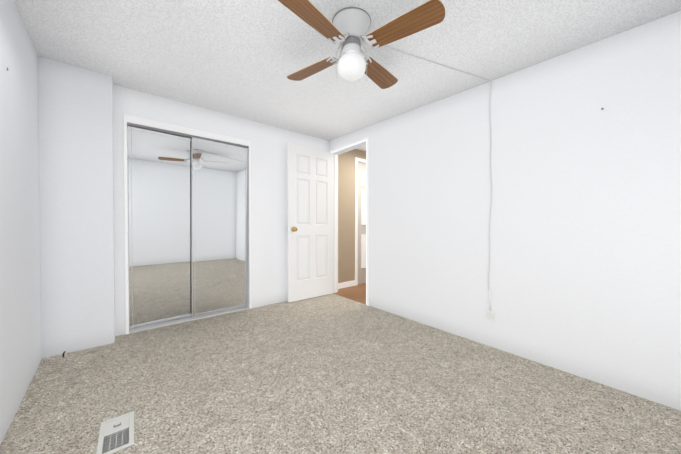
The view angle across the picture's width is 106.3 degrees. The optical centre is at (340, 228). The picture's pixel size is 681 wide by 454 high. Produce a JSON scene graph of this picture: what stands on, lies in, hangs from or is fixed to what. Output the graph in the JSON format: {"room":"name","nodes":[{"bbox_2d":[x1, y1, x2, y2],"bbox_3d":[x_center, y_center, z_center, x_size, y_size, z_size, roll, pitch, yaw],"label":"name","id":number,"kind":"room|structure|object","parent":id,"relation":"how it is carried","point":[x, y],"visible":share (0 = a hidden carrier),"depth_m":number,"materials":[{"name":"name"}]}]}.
{"room":"empty bedroom","nodes":[
{"label":"empty bedroom","id":0,"kind":"room"},
{"bbox_2d":[0,0,41,444],"bbox_3d":[-1.303,-0.264,0.662,0.525,2.450,3.483,-1,1,-39],"label":"wall","id":1,"kind":"structure","parent":0,"point":[20,312],"depth_m":1.39,"materials":[{"name":"paint"}]},
{"bbox_2d":[38,56,328,357],"bbox_3d":[-1.216,-0.289,2.810,2.774,2.450,0.263,-1,1,-39],"label":"wall","id":2,"kind":"structure","parent":0,"point":[82,111],"depth_m":2.05,"materials":[{"name":"paint"}]},
{"bbox_2d":[127,126,191,328],"bbox_3d":[-1.743,-0.005,2.516,0.533,1.857,0.022,-1,2,-41],"label":"mirror","id":3,"kind":"object","parent":2,"relation":"attached to","point":[160,218],"visible":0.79,"depth_m":2.49,"materials":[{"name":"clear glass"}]},
{"bbox_2d":[124,114,251,333],"bbox_3d":[-1.514,-0.040,2.667,1.128,1.957,0.112,-1,1,-39],"label":"trim","id":4,"kind":"structure","parent":2,"relation":"attached to","point":[157,126],"depth_m":2.49,"materials":[{"name":"white painted wood"}]},
{"bbox_2d":[192,137,247,316],"bbox_3d":[-1.316,-0.009,2.825,0.575,1.857,0.022,-1,2,-41],"label":"mirror","id":5,"kind":"object","parent":2,"relation":"attached to","point":[219,218],"visible":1,"depth_m":2.80,"materials":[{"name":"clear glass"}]},
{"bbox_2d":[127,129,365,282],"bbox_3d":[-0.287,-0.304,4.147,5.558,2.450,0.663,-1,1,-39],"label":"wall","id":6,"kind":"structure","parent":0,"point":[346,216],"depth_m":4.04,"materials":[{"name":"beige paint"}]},
{"bbox_2d":[338,280,354,288],"bbox_3d":[0.052,0.880,4.002,0.481,0.085,0.012,-1,1,-39],"label":"baseboard","id":7,"kind":"structure","parent":6,"relation":"attached to","point":[346,284],"depth_m":4.03,"materials":[{"name":"white wood"}]},
{"bbox_2d":[355,157,365,285],"bbox_3d":[0.541,-0.122,4.453,0.860,2.080,0.112,-1,1,-39],"label":"door frame","id":8,"kind":"structure","parent":6,"relation":"attached to","point":[360,220],"depth_m":4.26,"materials":[{"name":"white wood"}]},
{"bbox_2d":[0,293,680,453],"bbox_3d":[-0.407,0.998,1.794,2.824,0.100,4.083,-1,1,-39],"label":"floor","id":9,"kind":"structure","parent":0,"point":[332,373],"depth_m":1.45,"materials":[{"name":"beige carpet"}]},
{"bbox_2d":[96,411,133,453],"bbox_3d":[-1.041,0.950,1.188,0.126,0.011,0.258,-1,1,-39],"label":"floor vent","id":10,"kind":"object","parent":9,"relation":"in","point":[116,434],"visible":1,"depth_m":1.18,"materials":[{"name":"white metal"}]},
{"bbox_2d":[14,0,680,140],"bbox_3d":[-0.186,-1.313,1.496,2.825,0.371,3.384,-1,1,-39],"label":"ceiling","id":11,"kind":"structure","parent":0,"point":[241,58],"depth_m":1.69,"materials":[{"name":"white paint"}]},
{"bbox_2d":[278,0,444,88],"bbox_3d":[0.064,-1.019,1.474,1.007,0.346,1.007,-3,5,-39],"label":"ceiling fan","id":12,"kind":"object","parent":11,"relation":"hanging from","point":[347,28],"visible":1,"depth_m":1.38,"materials":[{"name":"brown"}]},
{"bbox_2d":[333,283,365,304],"bbox_3d":[1.524,0.974,3.920,2.856,0.100,2.200,-1,1,-39],"label":"floor","id":13,"kind":"structure","parent":0,"point":[357,293],"depth_m":3.66,"materials":[{"name":"brown wood"}]},
{"bbox_2d":[356,145,365,150],"bbox_3d":[1.524,-1.411,3.892,2.856,0.230,2.200,-1,1,-39],"label":"ceiling","id":14,"kind":"structure","parent":0,"point":[362,148],"depth_m":4.13,"materials":[{"name":"paint"}]},
{"bbox_2d":[329,11,680,410],"bbox_3d":[0.884,-0.285,2.509,0.100,2.450,3.383,-1,1,-39],"label":"wall","id":15,"kind":"structure","parent":0,"point":[585,254],"depth_m":1.74,"materials":[{"name":"paint"}]},
{"bbox_2d":[287,143,332,301],"bbox_3d":[-0.378,-0.075,3.419,0.710,1.985,0.167,-1,1,-39],"label":"door","id":16,"kind":"structure","parent":15,"relation":"attached to","point":[310,217],"depth_m":3.38,"materials":[{"name":"painted wood"},{"name":"brass"}]},
{"bbox_2d":[330,137,368,305],"bbox_3d":[0.139,-0.093,3.425,0.120,2.045,0.778,-1,1,-39],"label":"trim","id":17,"kind":"structure","parent":15,"relation":"attached to","point":[348,146],"depth_m":3.12,"materials":[{"name":"white wood"}]},
{"bbox_2d":[382,46,491,310],"bbox_3d":[0.653,-0.265,1.810,1.139,1.842,0.355,-1,1,-39],"label":"cord","id":18,"kind":"object","parent":15,"relation":"attached to","point":[490,153],"visible":0.98,"depth_m":2.03,"materials":[{"name":"white plastic"}]},
{"bbox_2d":[487,310,494,319],"bbox_3d":[1.193,0.687,2.037,0.030,0.072,0.058,-1,1,-39],"label":"electrical outlet","id":19,"kind":"object","parent":15,"relation":"attached to","point":[490,314],"visible":1,"depth_m":2.03,"materials":[{"name":"white plastic"}]}
]}

